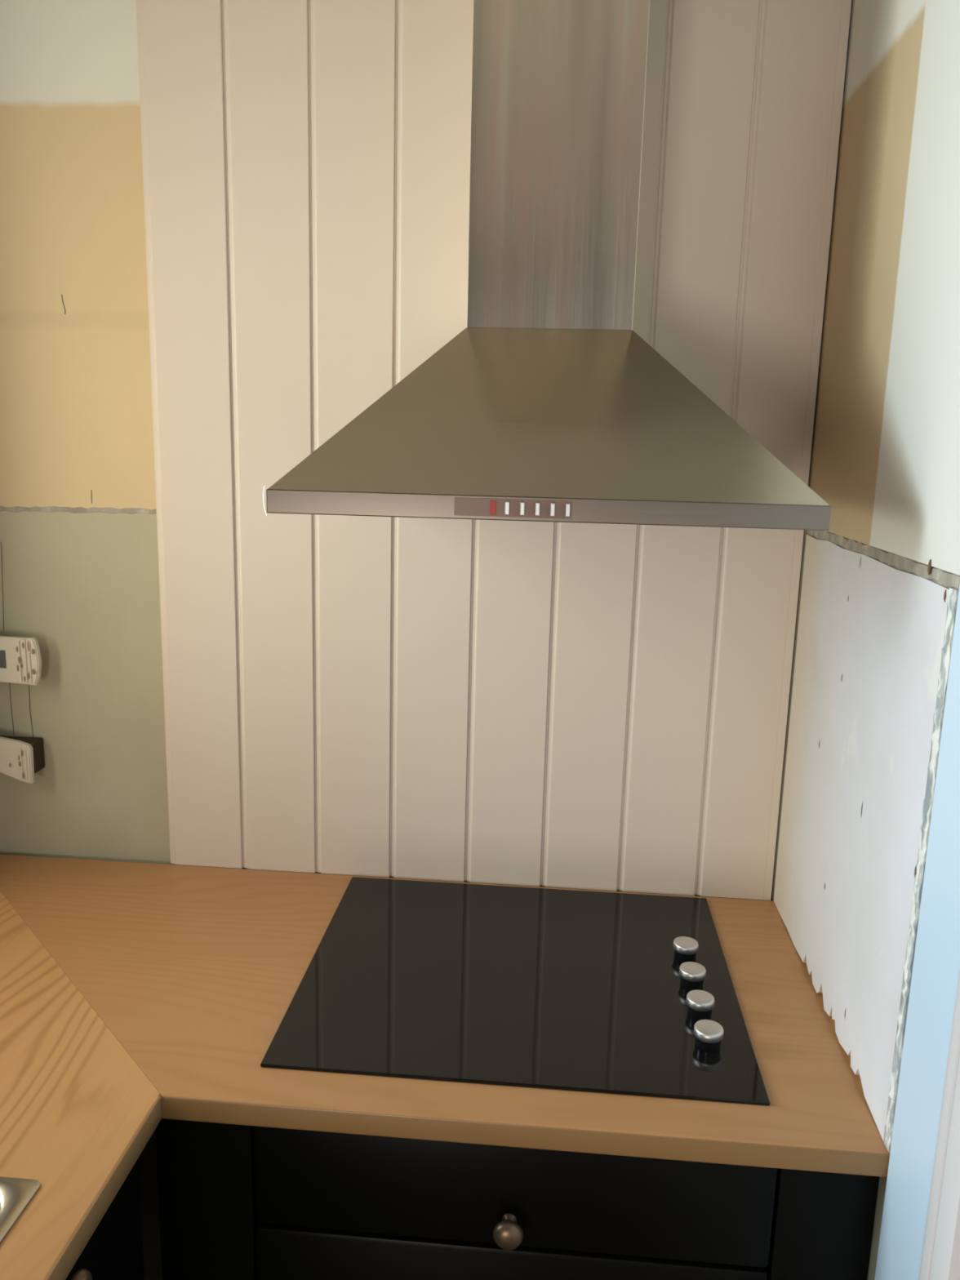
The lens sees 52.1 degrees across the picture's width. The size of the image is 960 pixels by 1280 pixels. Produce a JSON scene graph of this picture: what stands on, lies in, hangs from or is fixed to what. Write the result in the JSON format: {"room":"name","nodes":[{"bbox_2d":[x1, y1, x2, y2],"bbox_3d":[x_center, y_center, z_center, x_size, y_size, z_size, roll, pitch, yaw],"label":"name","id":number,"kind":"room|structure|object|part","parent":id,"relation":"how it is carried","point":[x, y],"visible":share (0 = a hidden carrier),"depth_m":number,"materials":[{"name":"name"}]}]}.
{"room":"kitchen","nodes":[
{"label":"kitchen","id":0,"kind":"room"},
{"bbox_2d":[0,0,808,1279],"bbox_3d":[0.489,0.133,1.639,3.020,2.400,0.120,2,11,4],"label":"wall","id":1,"kind":"structure","parent":0,"point":[79,571],"depth_m":1.59,"materials":[{"name":"paint"}]},
{"bbox_2d":[0,635,41,684],"bbox_3d":[-0.803,0.030,1.649,0.148,0.082,0.042,2,11,4],"label":"socket plate","id":2,"kind":"object","parent":1,"relation":"attached to","point":[20,660],"visible":1,"depth_m":1.63,"materials":[{"name":"beige plastic"}]},
{"bbox_2d":[0,735,44,783],"bbox_3d":[-0.822,0.193,1.681,0.136,0.092,0.046,2,11,4],"label":"socket plate","id":3,"kind":"object","parent":1,"relation":"attached to","point":[20,757],"visible":1,"depth_m":1.66,"materials":[{"name":"beige plastic"}]},
{"bbox_2d":[136,0,852,900],"bbox_3d":[-0.008,-0.321,1.526,1.028,1.490,0.012,2,11,4],"label":"panelling","id":4,"kind":"object","parent":1,"relation":"attached to","point":[362,695],"visible":0.73,"depth_m":1.54,"materials":[{"name":"paint"}]},
{"bbox_2d":[262,0,831,530],"bbox_3d":[0.094,-0.583,1.204,0.604,0.842,0.496,2,11,4],"label":"hood","id":5,"kind":"object","parent":4,"relation":"attached to","point":[548,405],"visible":1,"depth_m":1.17,"materials":[{"name":"metal"}]},
{"bbox_3d":[0.035,-0.141,1.048,0.126,0.019,0.001,2,11,4],"label":"control panel","id":6,"kind":"part","parent":5,"relation":"part of","materials":[{"name":"silver metal"}]},
{"bbox_2d":[765,0,959,1279],"bbox_3d":[0.527,0.206,1.282,0.122,2.400,0.607,2,11,4],"label":"wall","id":7,"kind":"structure","parent":0,"point":[879,593],"depth_m":1.16,"materials":[{"name":"paint"}]},
{"bbox_3d":[0.318,1.673,0.257,3.020,0.080,3.450,2,11,4],"label":"floor","id":8,"kind":"structure","parent":0,"visible":0},
{"bbox_2d":[65,1159,144,1279],"bbox_3d":[-0.681,1.041,0.844,0.587,0.876,0.735,2,11,4],"label":"base cabinet","id":9,"kind":"object","parent":8,"relation":"on","point":[114,1250],"visible":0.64,"depth_m":1.05,"materials":[{"name":"black wood"}]},
{"bbox_3d":[-0.380,0.605,0.916,0.033,0.034,0.034,2,11,4],"label":"knob","id":10,"kind":"part","parent":9,"relation":"part of","materials":[{"name":"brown metal"}]},
{"bbox_2d":[155,1118,257,1279],"bbox_3d":[-0.332,0.972,1.231,0.114,0.876,0.018,2,11,4],"label":"filler panel","id":11,"kind":"object","parent":8,"relation":"on","point":[206,1171],"visible":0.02,"depth_m":1.16,"materials":[{"name":"black wood"}]},
{"bbox_2d":[253,1125,777,1279],"bbox_3d":[0.045,0.939,1.443,0.599,0.876,0.573,2,11,4],"label":"base cabinet","id":12,"kind":"object","parent":8,"relation":"on","point":[330,1206],"visible":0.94,"depth_m":1.13,"materials":[{"name":"black wood"}]},
{"bbox_2d":[0,853,889,1279],"bbox_3d":[-0.303,0.643,0.560,1.410,0.032,2.299,2,11,4],"label":"countertop","id":13,"kind":"structure","parent":12,"relation":"on","point":[134,996],"depth_m":1.18,"materials":[{"name":"brown wood"}]},
{"bbox_2d":[0,1176,39,1243],"bbox_3d":[-0.711,0.688,0.613,0.484,0.168,0.817,2,11,4],"label":"sink","id":14,"kind":"object","parent":13,"relation":"in","point":[15,1193],"visible":1,"depth_m":0.95,"materials":[{"name":"metal"}]},
{"bbox_2d":[260,876,769,1105],"bbox_3d":[0.057,0.453,1.390,0.593,0.030,0.516,2,11,4],"label":"cooktop","id":15,"kind":"object","parent":13,"relation":"in","point":[625,993],"visible":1,"depth_m":1.32,"materials":[{"name":"black glass"}]},
{"bbox_3d":[0.298,0.455,1.428,0.033,0.014,0.033,2,11,4],"label":"control knob","id":16,"kind":"part","parent":15,"relation":"part of","materials":[{"name":"black plastic"}]},
{"bbox_3d":[0.293,0.469,1.358,0.033,0.014,0.033,2,11,4],"label":"control knob","id":17,"kind":"part","parent":15,"relation":"part of","materials":[{"name":"black plastic"}]},
{"bbox_3d":[0.288,0.483,1.287,0.033,0.014,0.033,2,11,4],"label":"control knob","id":18,"kind":"part","parent":15,"relation":"part of","materials":[{"name":"black plastic"}]},
{"bbox_3d":[0.283,0.497,1.220,0.033,0.014,0.033,2,11,4],"label":"control knob","id":19,"kind":"part","parent":15,"relation":"part of","materials":[{"name":"black plastic"}]},
{"bbox_3d":[0.032,0.669,1.113,0.034,0.034,0.033,2,11,4],"label":"knob","id":20,"kind":"part","parent":12,"relation":"part of","materials":[{"name":"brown metal"}]},
{"bbox_3d":[0.028,0.845,1.175,0.597,0.286,0.018,2,11,4],"label":"drawer","id":21,"kind":"part","parent":12,"relation":"part of","materials":[{"name":"black wood"}]},
{"bbox_2d":[767,1168,879,1279],"bbox_3d":[0.377,1.001,1.176,0.106,0.876,0.018,2,11,4],"label":"filler panel","id":22,"kind":"object","parent":8,"relation":"on","point":[823,1222],"visible":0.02,"depth_m":1.10,"materials":[{"name":"black wood"}]},
{"bbox_3d":[0.393,0.520,-0.288,0.120,2.400,2.606,2,11,4],"label":"wall","id":23,"kind":"structure","parent":0,"visible":0},
{"bbox_2d":[874,585,959,1279],"bbox_3d":[0.420,0.497,0.512,0.072,2.130,1.025,2,11,4],"label":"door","id":24,"kind":"structure","parent":23,"relation":"in","point":[919,1239],"depth_m":0.94,"materials":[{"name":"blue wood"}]}
]}

